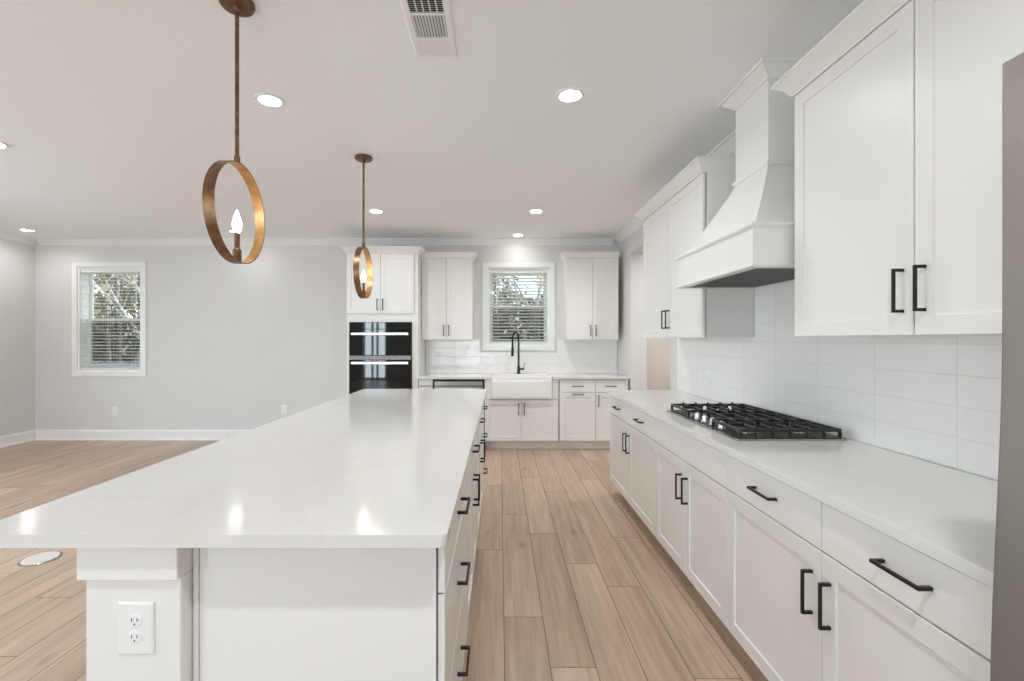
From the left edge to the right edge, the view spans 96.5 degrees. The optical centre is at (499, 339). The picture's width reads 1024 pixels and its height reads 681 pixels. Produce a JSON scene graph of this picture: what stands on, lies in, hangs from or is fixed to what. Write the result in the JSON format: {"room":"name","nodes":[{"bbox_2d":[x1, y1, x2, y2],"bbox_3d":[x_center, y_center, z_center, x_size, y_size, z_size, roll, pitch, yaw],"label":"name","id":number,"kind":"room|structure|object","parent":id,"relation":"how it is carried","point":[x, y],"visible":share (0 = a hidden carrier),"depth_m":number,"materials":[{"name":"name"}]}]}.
{"room":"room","nodes":[
{"label":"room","id":0,"kind":"room"},
{"bbox_2d":[0,238,34,435],"bbox_3d":[-6.490,-0.004,0.890,0.200,2.760,10.780,0,0,0],"label":"wall","id":1,"kind":"structure","parent":0,"point":[17,259],"depth_m":6.04,"materials":[{"name":"paint"}]},
{"bbox_2d":[0,430,35,447],"bbox_3d":[-6.376,1.303,0.939,0.026,0.144,10.678,0,0,0],"label":"baseboard","id":2,"kind":"structure","parent":1,"relation":"attached to","point":[27,436],"depth_m":6.04,"materials":[{"name":"white paint"}]},
{"bbox_2d":[0,231,37,244],"bbox_3d":[-6.352,-1.343,0.939,0.075,0.082,10.678,0,0,0],"label":"crown molding","id":3,"kind":"structure","parent":1,"relation":"attached to","point":[4,235],"depth_m":6.02,"materials":[{"name":"white paint"}]},
{"bbox_2d":[35,239,617,430],"bbox_3d":[-1.595,-0.004,6.380,9.990,2.760,0.200,0,0,0],"label":"wall","id":4,"kind":"structure","parent":0,"point":[229,345],"depth_m":6.28,"materials":[{"name":"paint"}]},
{"bbox_2d":[72,262,146,376],"bbox_3d":[-5.362,-0.284,6.365,1.015,1.570,0.210,0,0,0],"label":"window","id":5,"kind":"structure","parent":4,"relation":"in","point":[79,312],"depth_m":6.27,"materials":[{"name":"white paint"}]},
{"bbox_2d":[81,269,139,368],"bbox_3d":[-5.362,-0.286,6.312,0.823,1.382,0.068,0,0,0],"label":"window blind","id":6,"kind":"object","parent":5,"relation":"attached to","point":[92,271],"visible":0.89,"depth_m":6.30,"materials":[{"name":"white plastic"}]},
{"bbox_2d":[112,407,117,414],"bbox_3d":[-5.290,0.976,6.275,0.075,0.118,0.008,0,0,0],"label":"electrical outlet","id":7,"kind":"object","parent":4,"relation":"attached to","point":[114,409],"visible":1,"depth_m":6.27,"materials":[{"name":"white plastic"}]},
{"bbox_2d":[35,430,247,440],"bbox_3d":[-4.155,1.303,6.266,4.410,0.144,0.026,0,0,0],"label":"baseboard","id":8,"kind":"structure","parent":4,"relation":"attached to","point":[41,435],"depth_m":6.26,"materials":[{"name":"white paint"}]},
{"bbox_2d":[281,405,286,413],"bbox_3d":[-2.965,0.951,6.275,0.075,0.118,0.008,0,0,0],"label":"electrical outlet","id":9,"kind":"object","parent":4,"relation":"attached to","point":[283,407],"visible":1,"depth_m":6.27,"materials":[{"name":"white plastic"}]},
{"bbox_2d":[35,238,613,244],"bbox_3d":[-2.385,-1.343,6.242,7.858,0.082,0.075,0,0,0],"label":"crown molding","id":10,"kind":"structure","parent":4,"relation":"attached to","point":[42,241],"depth_m":6.24,"materials":[{"name":"white paint"}]},
{"bbox_2d":[421,252,477,339],"bbox_3d":[-0.658,-0.572,6.082,0.727,1.134,0.394,0,0,0],"label":"upper cabinet","id":11,"kind":"object","parent":4,"relation":"attached to","point":[447,277],"visible":0.99,"depth_m":5.96,"materials":[{"name":"white paint"}]},
{"bbox_2d":[482,262,554,350],"bbox_3d":[0.255,-0.459,6.365,0.990,1.210,0.210,0,0,0],"label":"window","id":12,"kind":"structure","parent":4,"relation":"in","point":[486,266],"depth_m":6.26,"materials":[{"name":"white paint"}]},
{"bbox_2d":[490,270,546,342],"bbox_3d":[0.255,-0.461,6.312,0.788,1.012,0.068,0,0,0],"label":"window blind","id":13,"kind":"object","parent":12,"relation":"attached to","point":[496,273],"visible":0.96,"depth_m":6.32,"materials":[{"name":"white plastic"}]},
{"bbox_2d":[426,340,616,372],"bbox_3d":[0.294,0.225,6.275,2.629,0.460,0.008,0,0,0],"label":"tiled wall","id":14,"kind":"structure","parent":4,"relation":"attached to","point":[442,356],"depth_m":6.27,"materials":[{"name":"white tile"}]},
{"bbox_2d":[559,252,619,339],"bbox_3d":[1.173,-0.572,6.082,0.744,1.134,0.394,0,0,0],"label":"upper cabinet","id":15,"kind":"object","parent":4,"relation":"attached to","point":[590,279],"visible":1,"depth_m":5.96,"materials":[{"name":"white paint"}]},
{"bbox_2d":[0,441,767,680],"bbox_3d":[-1.645,1.426,0.890,9.890,0.100,11.180,0,0,0],"label":"floor","id":16,"kind":"structure","parent":0,"point":[570,583],"depth_m":2.55,"materials":[{"name":"brown wood"}]},
{"bbox_2d":[17,551,61,566],"bbox_3d":[-2.886,1.371,2.870,0.200,0.008,0.200,0,0,0],"label":"floor outlet cover","id":17,"kind":"object","parent":16,"relation":"on","point":[41,558],"visible":1,"depth_m":2.86,"materials":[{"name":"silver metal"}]},
{"bbox_2d":[77,548,192,680],"bbox_3d":[-0.899,0.931,2.575,0.244,0.888,2.950,0,0,0],"label":"column","id":18,"kind":"structure","parent":16,"relation":"on","point":[164,576],"depth_m":1.11,"materials":[{"name":"white paint"}]},
{"bbox_2d":[118,601,154,653],"bbox_3d":[-0.884,0.701,1.109,0.088,0.127,0.008,0,0,0],"label":"electrical outlet","id":19,"kind":"object","parent":18,"relation":"attached to","point":[136,619],"visible":1,"depth_m":1.11,"materials":[{"name":"white plastic"}]},
{"bbox_2d":[127,615,141,626],"bbox_3d":[-0.884,0.680,1.107,0.035,0.030,0.002,0,0,0],"label":"receptacle","id":20,"kind":"object","parent":19,"relation":"attached to","point":[132,620],"depth_m":1.11,"materials":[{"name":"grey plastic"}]},
{"bbox_2d":[127,631,141,643],"bbox_3d":[-0.884,0.721,1.107,0.035,0.030,0.002,0,0,0],"label":"receptacle","id":21,"kind":"object","parent":19,"relation":"attached to","point":[133,637],"depth_m":1.11,"materials":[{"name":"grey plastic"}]},
{"bbox_2d":[193,548,436,680],"bbox_3d":[-0.469,0.931,1.161,0.614,0.888,0.014,0,0,0],"label":"island end panel","id":22,"kind":"object","parent":16,"relation":"on","point":[260,614],"visible":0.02,"depth_m":1.16,"materials":[{"name":"white paint"}]},
{"bbox_2d":[339,246,424,394],"bbox_3d":[-1.470,0.111,5.952,1.020,2.530,0.653,0,0,0],"label":"tall cabinet","id":23,"kind":"object","parent":16,"relation":"on","point":[396,293],"visible":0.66,"depth_m":5.70,"materials":[{"name":"white paint"}]},
{"bbox_2d":[349,322,411,393],"bbox_3d":[-1.489,0.267,5.932,0.766,0.973,0.616,0,0,0],"label":"wall oven","id":24,"kind":"object","parent":23,"relation":"in","point":[380,353],"visible":0.89,"depth_m":5.67,"materials":[{"name":"black glass"}]},
{"bbox_2d":[419,379,433,388],"bbox_3d":[-0.930,0.931,5.966,0.182,0.888,0.623,0,0,0],"label":"base cabinet","id":25,"kind":"object","parent":16,"relation":"on","point":[423,383],"visible":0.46,"depth_m":5.69,"materials":[{"name":"white paint"}]},
{"bbox_2d":[437,471,470,680],"bbox_3d":[-0.435,0.931,1.575,0.659,0.888,0.808,0,0,0],"label":"base cabinet","id":26,"kind":"object","parent":16,"relation":"on","point":[452,570],"visible":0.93,"depth_m":1.39,"materials":[{"name":"white paint"}]},
{"bbox_2d":[433,379,484,439],"bbox_3d":[-0.515,0.936,5.949,0.638,0.877,0.617,0,0,0],"label":"dishwasher","id":27,"kind":"object","parent":16,"relation":"on","point":[437,383],"visible":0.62,"depth_m":5.68,"materials":[{"name":"silver metal"}]},
{"bbox_2d":[467,432,479,628],"bbox_3d":[-0.435,0.931,2.400,0.659,0.888,0.838,0,0,0],"label":"base cabinet","id":28,"kind":"object","parent":16,"relation":"on","point":[472,479],"visible":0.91,"depth_m":2.34,"materials":[{"name":"white paint"}]},
{"bbox_2d":[477,413,484,539],"bbox_3d":[-0.435,0.931,3.240,0.659,0.888,0.838,0,0,0],"label":"base cabinet","id":29,"kind":"object","parent":16,"relation":"on","point":[479,429],"visible":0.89,"depth_m":3.18,"materials":[{"name":"white paint"}]},
{"bbox_2d":[482,405,487,495],"bbox_3d":[-0.435,0.931,3.855,0.659,0.888,0.388,0,0,0],"label":"base cabinet","id":30,"kind":"object","parent":16,"relation":"on","point":[483,433],"visible":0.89,"depth_m":3.79,"materials":[{"name":"white paint"}]},
{"bbox_2d":[0,389,486,547],"bbox_3d":[-0.696,0.471,2.670,1.144,0.030,3.201,0,0,0],"label":"countertop","id":31,"kind":"structure","parent":30,"relation":"on","point":[364,468],"depth_m":1.39,"materials":[{"name":"white stone"}]},
{"bbox_2d":[485,379,557,448],"bbox_3d":[0.267,0.931,5.966,0.916,0.888,0.623,0,0,0],"label":"base cabinet","id":32,"kind":"object","parent":16,"relation":"on","point":[509,423],"visible":0.94,"depth_m":5.70,"materials":[{"name":"white paint"}]},
{"bbox_2d":[418,373,628,378],"bbox_3d":[0.291,0.471,5.968,2.626,0.030,0.605,0,0,0],"label":"countertop","id":33,"kind":"structure","parent":32,"relation":"on","point":[426,375],"depth_m":5.87,"materials":[{"name":"white stone"}]},
{"bbox_2d":[511,331,524,373],"bbox_3d":[0.216,0.170,6.087,0.097,0.572,0.282,0,0,38],"label":"kitchen faucet","id":34,"kind":"object","parent":33,"relation":"on","point":[512,347],"visible":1,"depth_m":6.15,"materials":[{"name":"black metal"}]},
{"bbox_2d":[491,374,551,398],"bbox_3d":[0.270,0.592,5.870,0.756,0.278,0.443,0,0,0],"label":"farmhouse sink","id":35,"kind":"object","parent":33,"relation":"in","point":[503,386],"visible":1,"depth_m":5.65,"materials":[{"name":"white ceramic"}]},
{"bbox_2d":[557,379,594,448],"bbox_3d":[0.958,0.931,5.966,0.463,0.888,0.623,0,0,0],"label":"base cabinet","id":36,"kind":"object","parent":16,"relation":"on","point":[576,397],"visible":0.96,"depth_m":5.70,"materials":[{"name":"white paint"}]},
{"bbox_2d":[594,379,627,448],"bbox_3d":[1.393,0.931,5.966,0.405,0.888,0.623,0,0,0],"label":"base cabinet","id":37,"kind":"object","parent":16,"relation":"on","point":[602,400],"visible":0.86,"depth_m":5.69,"materials":[{"name":"white paint"}]},
{"bbox_2d":[610,396,656,536],"bbox_3d":[1.286,0.931,3.518,0.663,0.888,1.211,0,0,0],"label":"base cabinet","id":38,"kind":"object","parent":16,"relation":"on","point":[633,442],"visible":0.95,"depth_m":3.39,"materials":[{"name":"white paint"}]},
{"bbox_2d":[656,419,728,626],"bbox_3d":[1.286,0.931,2.452,0.663,0.888,0.916,0,0,0],"label":"base cabinet","id":39,"kind":"object","parent":16,"relation":"on","point":[692,474],"visible":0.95,"depth_m":2.33,"materials":[{"name":"white paint"}]},
{"bbox_2d":[727,455,992,680],"bbox_3d":[1.286,0.931,1.405,0.663,0.888,1.173,0,0,0],"label":"base cabinet","id":40,"kind":"object","parent":16,"relation":"on","point":[816,592],"visible":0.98,"depth_m":1.35,"materials":[{"name":"white paint"}]},
{"bbox_2d":[606,390,997,587],"bbox_3d":[1.288,0.471,2.435,0.646,0.030,3.430,0,0,0],"label":"countertop","id":41,"kind":"structure","parent":40,"relation":"on","point":[946,514],"depth_m":1.45,"materials":[{"name":"white stone"}]},
{"bbox_2d":[667,402,846,440],"bbox_3d":[1.318,0.425,2.494,0.504,0.061,0.868,0,0,0],"label":"gas cooktop","id":42,"kind":"object","parent":41,"relation":"in","point":[743,422],"visible":1,"depth_m":2.29,"materials":[{"name":"black metal"}]},
{"bbox_2d":[990,52,1023,680],"bbox_3d":[1.147,0.477,0.242,0.906,1.797,0.915,0,0,0],"label":"refrigerator","id":43,"kind":"object","parent":16,"relation":"on","point":[1007,631],"visible":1,"depth_m":0.68,"materials":[{"name":"grey metal"}]},
{"bbox_2d":[0,0,863,237],"bbox_3d":[-1.595,-1.459,0.890,9.990,0.150,11.180,0,0,0],"label":"ceiling","id":44,"kind":"structure","parent":0,"point":[115,115],"depth_m":2.70,"materials":[{"name":"white paint"}]},
{"bbox_2d":[0,142,9,148],"bbox_3d":[-3.560,-1.380,3.210,0.164,0.007,0.164,0,0,0],"label":"recessed light","id":45,"kind":"object","parent":44,"relation":"in","point":[2,145],"visible":1,"depth_m":3.24,"materials":[{"name":"white paint"}]},
{"bbox_2d":[18,228,35,231],"bbox_3d":[-5.950,-1.380,5.750,0.164,0.007,0.164,0,0,0],"label":"recessed light","id":46,"kind":"object","parent":44,"relation":"in","point":[20,229],"visible":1,"depth_m":5.75,"materials":[{"name":"white paint"}]},
{"bbox_2d":[202,0,264,263],"bbox_3d":[-1.076,-0.849,1.870,0.132,1.069,0.408,0,0,0],"label":"pendant","id":47,"kind":"object","parent":44,"relation":"hanging from","point":[239,8],"visible":1,"depth_m":1.86,"materials":[{"name":"brown metal"}]},
{"bbox_2d":[254,92,285,107],"bbox_3d":[-1.326,-1.380,2.635,0.164,0.007,0.164,0,0,0],"label":"recessed light","id":48,"kind":"object","parent":44,"relation":"in","point":[270,100],"visible":1,"depth_m":2.63,"materials":[{"name":"white paint"}]},
{"bbox_2d":[353,154,372,298],"bbox_3d":[-1.032,-0.849,3.456,0.132,1.069,0.389,0,0,0],"label":"pendant","id":49,"kind":"object","parent":44,"relation":"hanging from","point":[363,158],"visible":1,"depth_m":3.45,"materials":[{"name":"brown metal"}]},
{"bbox_2d":[368,209,383,213],"bbox_3d":[-1.330,-1.380,4.900,0.164,0.007,0.164,0,0,0],"label":"recessed light","id":50,"kind":"object","parent":44,"relation":"in","point":[376,211],"visible":1,"depth_m":4.90,"materials":[{"name":"white paint"}]},
{"bbox_2d":[400,0,457,56],"bbox_3d":[-0.306,-1.375,2.014,0.203,0.016,0.427,0,0,0],"label":"ceiling vent","id":51,"kind":"object","parent":44,"relation":"in","point":[429,23],"visible":1,"depth_m":2.01,"materials":[{"name":"white metal"}]},
{"bbox_2d":[512,234,523,236],"bbox_3d":[0.237,-1.380,6.020,0.164,0.007,0.164,0,0,0],"label":"recessed light","id":52,"kind":"object","parent":44,"relation":"in","point":[514,235],"visible":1,"depth_m":6.03,"materials":[{"name":"white paint"}]},
{"bbox_2d":[528,209,543,213],"bbox_3d":[0.386,-1.380,4.900,0.164,0.007,0.164,0,0,0],"label":"recessed light","id":53,"kind":"object","parent":44,"relation":"in","point":[534,211],"visible":1,"depth_m":4.90,"materials":[{"name":"white paint"}]},
{"bbox_2d":[555,87,584,102],"bbox_3d":[0.395,-1.380,2.580,0.164,0.007,0.164,0,0,0],"label":"recessed light","id":54,"kind":"object","parent":44,"relation":"in","point":[569,94],"visible":1,"depth_m":2.57,"materials":[{"name":"white paint"}]},
{"bbox_2d":[647,338,669,389],"bbox_3d":[2.520,-0.004,6.139,1.400,2.760,0.278,0,0,0],"label":"wall","id":55,"kind":"structure","parent":0,"point":[658,349],"depth_m":6.00,"materials":[{"name":"grey paint"}]},
{"bbox_2d":[618,151,996,480],"bbox_3d":[1.720,-0.004,0.890,0.200,2.760,10.780,0,0,0],"label":"wall","id":56,"kind":"structure","parent":0,"point":[632,347],"depth_m":5.67,"materials":[{"name":"paint"}]},
{"bbox_2d":[614,129,735,243],"bbox_3d":[1.582,-1.343,0.895,0.075,0.082,10.590,0,0,0],"label":"crown molding","id":57,"kind":"structure","parent":56,"relation":"attached to","point":[727,146],"depth_m":3.30,"materials":[{"name":"white paint"}]},
{"bbox_2d":[634,156,754,337],"bbox_3d":[1.419,-0.577,3.499,0.399,1.123,1.330,0,0,0],"label":"upper cabinet","id":58,"kind":"object","parent":56,"relation":"attached to","point":[673,220],"visible":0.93,"depth_m":3.13,"materials":[{"name":"white paint"}]},
{"bbox_2d":[675,57,802,288],"bbox_3d":[1.365,-0.854,2.458,0.509,1.059,0.884,0,0,0],"label":"range hood","id":59,"kind":"object","parent":56,"relation":"attached to","point":[749,243],"visible":0.71,"depth_m":2.30,"materials":[{"name":"white paint"}]},
{"bbox_2d":[678,281,1001,480],"bbox_3d":[1.615,0.036,2.428,0.008,0.840,3.425,0,0,0],"label":"tiled wall","id":60,"kind":"structure","parent":56,"relation":"attached to","point":[932,398],"depth_m":1.99,"materials":[{"name":"white tile"}]},
{"bbox_2d":[677,338,677,389],"bbox_3d":[1.614,0.219,4.145,0.010,0.472,0.009,0,0,0],"label":"trim","id":61,"kind":"structure","parent":60,"relation":"attached to","point":[677,338],"depth_m":4.14,"materials":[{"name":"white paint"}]},
{"bbox_2d":[705,370,710,385],"bbox_3d":[1.606,0.291,3.535,0.008,0.118,0.078,0,0,0],"label":"electrical outlet","id":62,"kind":"object","parent":60,"relation":"attached to","point":[707,372],"visible":1,"depth_m":3.52,"materials":[{"name":"white plastic"}]},
{"bbox_2d":[770,0,1023,335],"bbox_3d":[1.419,-0.577,1.399,0.399,1.123,1.329,0,0,0],"label":"upper cabinet","id":63,"kind":"object","parent":56,"relation":"attached to","point":[898,107],"visible":1,"depth_m":1.46,"materials":[{"name":"white paint"}]},
{"label":"outside","id":64,"kind":"structure","parent":0,"visible":0},
{"bbox_3d":[-7.500,1.751,25.745,65.000,0.250,38.510,0,0,0],"label":"ground","id":65,"kind":"structure","parent":64,"visible":0},
{"bbox_2d":[93,275,135,362],"bbox_3d":[-11.656,-1.435,13.366,4.914,6.148,3.832,0,0,-30],"label":"tree","id":66,"kind":"object","parent":65,"relation":"on","point":[103,299],"visible":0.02,"depth_m":13.66,"materials":[{"name":"green plant"}]},
{"bbox_2d":[93,363,139,365],"bbox_3d":[-9.200,1.036,9.055,4.600,1.179,0.130,0,0,0],"label":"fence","id":67,"kind":"object","parent":65,"relation":"on","point":[93,363],"visible":0.02,"depth_m":8.99,"materials":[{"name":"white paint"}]},
{"bbox_2d":[94,275,139,362],"bbox_3d":[-15.869,-2.513,19.063,4.983,8.301,6.122,0,0,-31],"label":"tree","id":68,"kind":"object","parent":65,"relation":"on","point":[119,325],"visible":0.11,"depth_m":18.91,"materials":[{"name":"green plant"}]},
{"bbox_2d":[94,275,139,362],"bbox_3d":[-7.375,-1.093,10.071,4.155,5.449,3.434,0,0,0],"label":"tree","id":69,"kind":"object","parent":65,"relation":"on","point":[130,283],"visible":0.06,"depth_m":9.94,"materials":[{"name":"green plant"}]},
{"bbox_2d":[93,281,543,362],"bbox_3d":[-8.013,-0.708,22.996,32.327,4.890,3.303,0,0,0],"label":"undergrowth","id":70,"kind":"object","parent":65,"relation":"on","point":[97,340],"visible":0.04,"depth_m":22.61,"materials":[{"name":"green plant"}]},
{"bbox_2d":[493,276,519,319],"bbox_3d":[-0.892,-2.210,13.520,5.892,7.694,5.806,0,0,-24],"label":"tree","id":71,"kind":"object","parent":65,"relation":"on","point":[494,276],"visible":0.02,"depth_m":14.56,"materials":[{"name":"green plant"}]},
{"bbox_2d":[493,276,543,340],"bbox_3d":[0.283,-1.026,9.623,3.551,5.306,3.365,0,0,0],"label":"tree","id":72,"kind":"object","parent":65,"relation":"on","point":[493,276],"visible":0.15,"depth_m":9.49,"materials":[{"name":"green plant"}]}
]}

